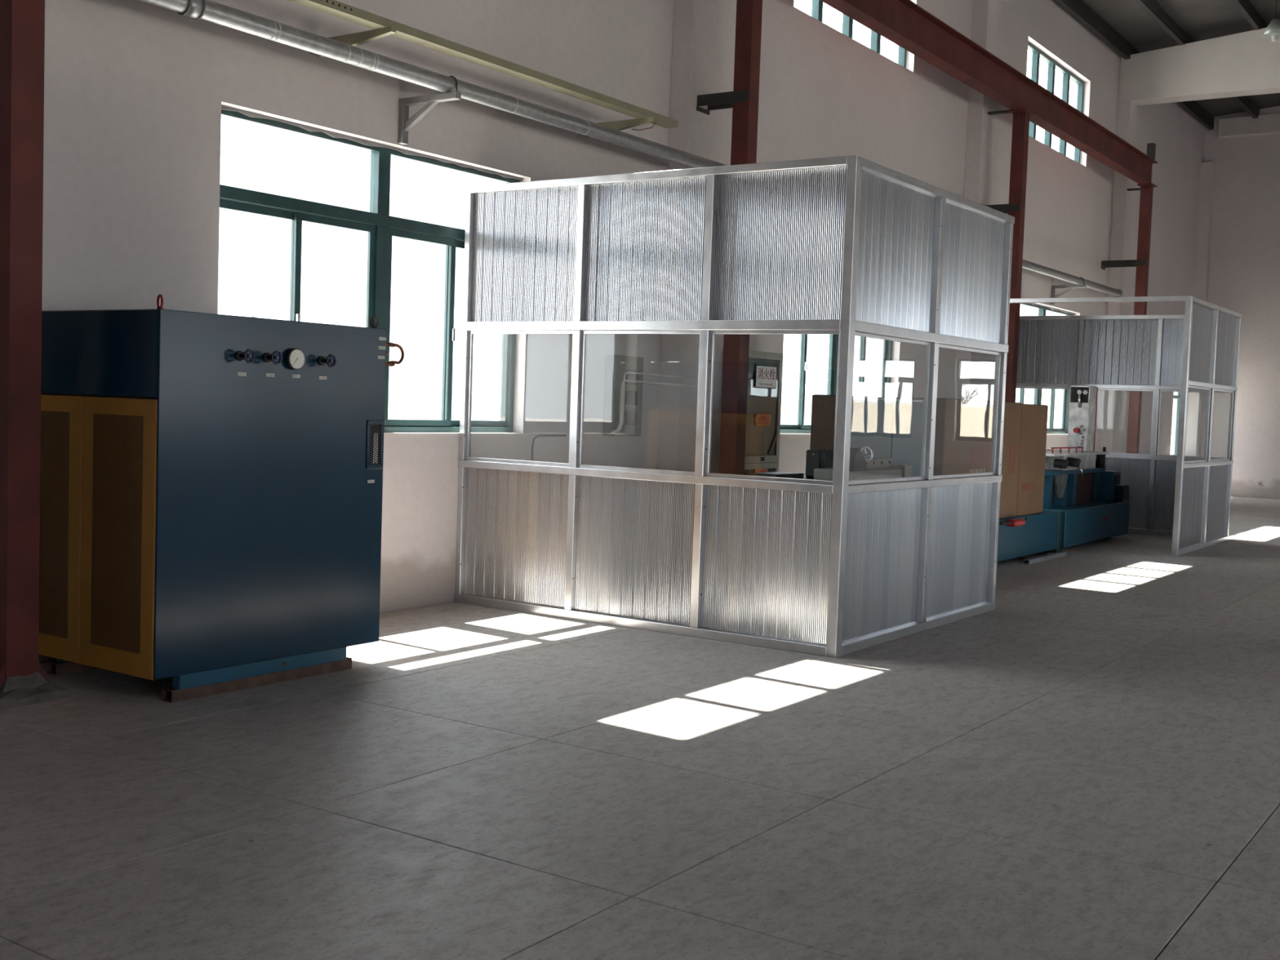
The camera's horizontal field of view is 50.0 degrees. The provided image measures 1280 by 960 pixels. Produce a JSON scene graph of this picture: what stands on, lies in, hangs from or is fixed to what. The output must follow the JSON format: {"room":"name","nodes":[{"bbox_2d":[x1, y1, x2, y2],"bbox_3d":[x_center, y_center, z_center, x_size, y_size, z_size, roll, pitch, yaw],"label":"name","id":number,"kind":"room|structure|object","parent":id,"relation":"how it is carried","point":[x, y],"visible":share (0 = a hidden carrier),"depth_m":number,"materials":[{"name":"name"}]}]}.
{"room":"factory floor","nodes":[
{"label":"factory floor","id":0,"kind":"room"},
{"bbox_2d":[38,0,1215,663],"bbox_3d":[-0.961,-3.101,10.998,0.500,8.410,47.250,4,4,34],"label":"wall","id":1,"kind":"structure","parent":0,"point":[136,92],"depth_m":11.68,"materials":[{"name":"paint"}]},
{"bbox_2d":[309,26,395,57],"bbox_3d":[-1.886,-2.875,8.991,0.749,0.140,0.060,4,4,34],"label":"bracket","id":2,"kind":"object","parent":1,"relation":"attached to","point":[355,39],"visible":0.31,"depth_m":8.91,"materials":[{"name":"metal"}]},
{"bbox_2d":[219,109,519,432],"bbox_3d":[-1.917,-1.387,10.034,0.099,2.086,3.086,4,4,34],"label":"window","id":3,"kind":"structure","parent":1,"relation":"in","point":[381,227],"depth_m":9.99,"materials":[{"name":"teal metal"}]},
{"bbox_2d":[397,75,461,144],"bbox_3d":[-1.498,-2.639,9.766,0.549,0.449,0.065,4,4,34],"label":"bracket","id":4,"kind":"object","parent":1,"relation":"attached to","point":[405,123],"visible":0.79,"depth_m":9.82,"materials":[{"name":"metal"}]},
{"bbox_2d":[531,434,566,461],"bbox_3d":[-0.787,0.240,11.589,0.016,1.248,0.458,4,4,34],"label":"pipe","id":5,"kind":"object","parent":1,"relation":"attached to","point":[560,435],"visible":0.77,"depth_m":11.43,"materials":[{"name":"grey metal"}]},
{"bbox_2d":[579,116,655,138],"bbox_3d":[-0.191,-2.956,11.476,0.749,0.140,0.060,4,4,34],"label":"bracket","id":6,"kind":"object","parent":1,"relation":"attached to","point":[623,124],"visible":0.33,"depth_m":11.40,"materials":[{"name":"metal"}]},
{"bbox_2d":[287,0,678,130],"bbox_3d":[-1.393,-2.910,9.313,0.222,0.134,5.770,4,4,34],"label":"cable tray","id":7,"kind":"object","parent":6,"relation":"on","point":[332,7],"visible":1,"depth_m":9.56,"materials":[{"name":"yellow metal"}]},
{"bbox_2d":[602,355,644,435],"bbox_3d":[-0.147,-0.755,12.323,0.137,0.716,0.430,4,4,34],"label":"electrical box","id":8,"kind":"object","parent":1,"relation":"attached to","point":[615,366],"visible":0.99,"depth_m":12.20,"materials":[{"name":"grey metal"}]},
{"bbox_2d":[610,370,697,433],"bbox_3d":[0.182,-0.700,12.579,0.109,0.557,1.380,4,4,34],"label":"conduit","id":9,"kind":"object","parent":1,"relation":"attached to","point":[623,384],"visible":0.94,"depth_m":12.11,"materials":[{"name":"grey metal"}]},
{"bbox_2d":[780,333,892,433],"bbox_3d":[2.308,-1.588,16.228,0.099,2.086,3.086,4,4,34],"label":"window","id":10,"kind":"structure","parent":1,"relation":"in","point":[800,428],"depth_m":16.17,"materials":[{"name":"teal metal"}]},
{"bbox_2d":[811,0,906,67],"bbox_3d":[2.442,-5.814,15.981,0.090,1.436,3.196,4,4,34],"label":"window","id":11,"kind":"structure","parent":1,"relation":"in","point":[817,5],"depth_m":15.99,"materials":[{"name":"teal metal"}]},
{"bbox_2d":[1019,302,1073,434],"bbox_3d":[6.532,-1.790,22.422,0.099,2.086,3.086,4,4,34],"label":"window","id":12,"kind":"structure","parent":1,"relation":"in","point":[1042,310],"depth_m":23.08,"materials":[{"name":"teal metal"}]},
{"bbox_2d":[1027,41,1084,163],"bbox_3d":[6.593,-6.012,22.068,0.090,1.436,3.196,4,4,34],"label":"window","id":13,"kind":"structure","parent":1,"relation":"in","point":[1037,54],"depth_m":22.06,"materials":[{"name":"teal metal"}]},
{"bbox_2d":[1050,276,1086,305],"bbox_3d":[6.899,-3.040,22.079,0.549,0.449,0.065,4,4,34],"label":"bracket","id":14,"kind":"object","parent":1,"relation":"attached to","point":[1069,286],"visible":0.78,"depth_m":22.11,"materials":[{"name":"metal"}]},
{"bbox_2d":[1169,391,1180,455],"bbox_3d":[11.631,-1.317,29.985,0.090,1.626,1.256,4,4,34],"label":"window","id":15,"kind":"structure","parent":1,"relation":"in","point":[1175,397],"depth_m":30.47,"materials":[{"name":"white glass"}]},
{"bbox_2d":[0,496,1279,959],"bbox_3d":[5.196,1.473,6.948,15.760,0.160,47.850,4,4,34],"label":"floor","id":16,"kind":"structure","parent":0,"point":[1085,765],"depth_m":5.66,"materials":[{"name":"concrete"}]},
{"bbox_2d":[0,0,71,710],"bbox_3d":[-3.082,-1.751,6.791,0.405,5.720,0.401,4,4,34],"label":"steel column","id":17,"kind":"structure","parent":16,"relation":"on","point":[24,681],"depth_m":6.79,"materials":[{"name":"metal"}]},
{"bbox_2d":[38,293,404,702],"bbox_3d":[-2.335,0.056,7.794,1.266,2.054,1.773,4,4,34],"label":"tall cabinet","id":18,"kind":"object","parent":16,"relation":"on","point":[211,484],"visible":0.94,"depth_m":7.16,"materials":[{"name":"metal"}]},
{"bbox_2d":[696,0,762,475],"bbox_3d":[0.804,-1.950,12.732,0.654,5.720,0.380,4,4,34],"label":"steel column","id":19,"kind":"structure","parent":16,"relation":"on","point":[744,96],"depth_m":12.58,"materials":[{"name":"metal"}]},
{"bbox_2d":[454,155,1014,657],"bbox_3d":[0.801,-0.593,10.925,3.289,3.213,2.980,4,4,34],"label":"booth","id":20,"kind":"object","parent":16,"relation":"on","point":[847,246],"visible":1,"depth_m":9.69,"materials":[{"name":"silver metal"}]},
{"bbox_2d":[718,350,782,475],"bbox_3d":[1.138,-0.241,14.173,0.244,2.170,0.845,4,4,34],"label":"tall cabinet","id":21,"kind":"object","parent":16,"relation":"on","point":[765,372],"visible":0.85,"depth_m":14.13,"materials":[{"name":"grey metal"}]},
{"bbox_2d":[751,449,833,479],"bbox_3d":[1.163,0.389,11.013,0.450,1.270,1.180,4,4,34],"label":"machine","id":22,"kind":"object","parent":16,"relation":"on","point":[815,459],"visible":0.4,"depth_m":11.03,"materials":[{"name":"metal"}]},
{"bbox_2d":[813,446,911,480],"bbox_3d":[1.764,0.379,11.111,0.390,1.320,1.280,4,4,34],"label":"machine","id":23,"kind":"object","parent":16,"relation":"on","point":[860,468],"visible":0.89,"depth_m":10.85,"materials":[{"name":"metal"}]},
{"bbox_2d":[984,108,1035,402],"bbox_3d":[4.960,-2.149,18.827,0.654,5.720,0.380,4,4,34],"label":"steel column","id":24,"kind":"structure","parent":16,"relation":"on","point":[1015,208],"depth_m":18.61,"materials":[{"name":"metal"}]},
{"bbox_2d":[820,0,1157,191],"bbox_3d":[-2.358,-5.021,7.831,0.564,0.740,40.530,4,4,34],"label":"beam","id":25,"kind":"structure","parent":24,"relation":"on","point":[904,23],"depth_m":17.52,"materials":[{"name":"metal"}]},
{"bbox_2d":[1023,551,1066,564],"bbox_3d":[4.567,0.873,15.422,0.060,0.045,1.330,4,4,34],"label":"channel","id":26,"kind":"object","parent":16,"relation":"on","point":[1033,560],"visible":1,"depth_m":15.33,"materials":[{"name":"grey metal"}]},
{"bbox_2d":[996,501,1129,561],"bbox_3d":[3.841,0.623,15.358,0.984,0.500,8.420,4,4,34],"label":"bed","id":27,"kind":"object","parent":16,"relation":"on","point":[1055,528],"visible":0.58,"depth_m":16.26,"materials":[{"name":"metal"}]},
{"bbox_2d":[809,394,924,476],"bbox_3d":[2.141,-0.140,12.493,0.340,1.224,1.945,4,4,34],"label":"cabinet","id":28,"kind":"object","parent":27,"relation":"on","point":[892,427],"visible":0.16,"depth_m":12.17,"materials":[{"name":"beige metal"}]},
{"bbox_2d":[894,397,1022,519],"bbox_3d":[3.303,-0.208,14.238,0.552,1.246,2.190,4,4,34],"label":"carton","id":29,"kind":"object","parent":27,"relation":"on","point":[963,434],"visible":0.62,"depth_m":13.87,"materials":[{"name":"brown cardboard"}]},
{"bbox_2d":[968,447,991,473],"bbox_3d":[3.471,-0.200,13.997,0.001,0.270,0.640,4,4,34],"label":"print","id":30,"kind":"object","parent":29,"relation":"attached to","point":[980,459],"depth_m":13.98},
{"bbox_2d":[1008,444,1015,473],"bbox_3d":[4.012,-0.231,14.789,0.001,0.320,0.160,4,4,34],"label":"print","id":31,"kind":"object","parent":29,"relation":"attached to","point":[1011,446],"depth_m":14.79},
{"bbox_2d":[999,518,1025,526],"bbox_3d":[3.963,0.462,14.640,0.110,0.070,0.620,4,4,34],"label":"clamp","id":32,"kind":"object","parent":27,"relation":"attached to","point":[1016,522],"visible":0.98,"depth_m":14.65,"materials":[{"name":"red paint"}]},
{"bbox_2d":[1016,403,1048,516],"bbox_3d":[4.198,-0.244,15.507,0.501,1.236,0.885,4,4,34],"label":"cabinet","id":33,"kind":"object","parent":27,"relation":"on","point":[1033,428],"visible":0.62,"depth_m":15.34,"materials":[{"name":"brown cardboard"}]},
{"bbox_2d":[1043,446,1128,508],"bbox_3d":[5.473,-0.070,17.625,0.890,0.740,2.780,4,4,34],"label":"machine","id":34,"kind":"object","parent":27,"relation":"on","point":[1072,477],"visible":0.8,"depth_m":17.54,"materials":[{"name":"metal"}]},
{"bbox_2d":[1075,466,1084,475],"bbox_3d":[5.435,-0.118,16.961,0.111,0.119,0.032,2,3,8],"label":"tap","id":35,"kind":"object","parent":34,"relation":"on","point":[1078,468],"depth_m":16.95,"materials":[{"name":"silver metal"}]},
{"bbox_2d":[1066,385,1097,451],"bbox_3d":[5.866,-0.818,18.204,0.260,0.864,0.420,4,4,34],"label":"column","id":36,"kind":"structure","parent":34,"relation":"on","point":[1083,398],"depth_m":18.08,"materials":[{"name":"metal"}]},
{"bbox_2d":[1095,454,1105,467],"bbox_3d":[6.135,-0.255,18.269,0.116,0.184,0.116,4,4,34],"label":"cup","id":37,"kind":"object","parent":34,"relation":"on","point":[1100,459],"depth_m":18.22,"materials":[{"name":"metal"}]},
{"bbox_2d":[1009,295,1242,555],"bbox_3d":[5.948,-0.773,18.453,3.319,3.085,3.062,4,4,34],"label":"booth","id":38,"kind":"object","parent":16,"relation":"on","point":[1187,499],"visible":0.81,"depth_m":19.29,"materials":[{"name":"silver metal"}]},
{"bbox_2d":[1101,182,1157,453],"bbox_3d":[8.585,-2.333,24.341,0.879,5.720,0.380,4,4,34],"label":"steel column","id":39,"kind":"structure","parent":16,"relation":"on","point":[1141,263],"depth_m":24.08,"materials":[{"name":"red metal"}]},
{"bbox_2d":[996,0,1279,129],"bbox_3d":[6.383,-6.713,5.872,18.545,1.780,47.850,4,4,34],"label":"ceiling","id":40,"kind":"structure","parent":0,"point":[1210,58],"depth_m":23.68,"materials":[{"name":"metal"}]},
{"bbox_2d":[1260,0,1279,41],"bbox_3d":[9.982,-7.365,21.528,0.395,0.934,0.395,4,4,34],"label":"pendant lamp","id":41,"kind":"object","parent":40,"relation":"hanging from","point":[1272,32],"visible":1,"depth_m":21.48,"materials":[{"name":"metal"}]},
{"bbox_2d":[1198,106,1279,499],"bbox_3d":[18.677,-3.756,26.269,15.710,9.360,0.370,4,4,34],"label":"wall","id":42,"kind":"structure","parent":0,"point":[1244,268],"depth_m":29.86,"materials":[{"name":"paint"}]},
{"bbox_2d":[1257,480,1262,486],"bbox_3d":[13.491,0.083,29.842,0.100,0.120,0.015,4,4,34],"label":"wall socket","id":43,"kind":"object","parent":42,"relation":"attached to","point":[1260,483],"visible":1,"depth_m":29.84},
{"bbox_3d":[-8.042,-2.479,-12.910,15.710,9.360,0.250,4,4,34],"label":"wall","id":44,"kind":"structure","parent":0,"visible":0},
{"bbox_2d":[139,0,1122,297],"bbox_3d":[-2.786,-2.716,7.569,0.140,0.140,39.490,4,4,34],"label":"pipe","id":45,"kind":"object","parent":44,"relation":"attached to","point":[212,11],"visible":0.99,"depth_m":9.45,"materials":[{"name":"silver metal"}]},
{"label":"outside","id":46,"kind":"structure","parent":0,"visible":0},
{"bbox_2d":[1047,426,1173,454],"bbox_3d":[-4.789,-4.243,106.050,112.580,0.150,350.000,4,4,34],"label":"ground","id":47,"kind":"structure","parent":46,"point":[1172,432],"depth_m":130.11,"materials":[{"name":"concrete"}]},
{"bbox_2d":[217,117,502,420],"bbox_3d":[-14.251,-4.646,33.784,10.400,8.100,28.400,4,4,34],"label":"window pane","id":48,"kind":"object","parent":47,"relation":"on","point":[254,280],"visible":0.23,"depth_m":34.80,"materials":[{"name":"clear glass"}]},
{"bbox_2d":[780,333,881,425],"bbox_3d":[0.824,-7.407,64.582,12.400,11.200,32.400,4,4,34],"label":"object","id":49,"kind":"structure","parent":47,"relation":"on","point":[818,344],"depth_m":64.88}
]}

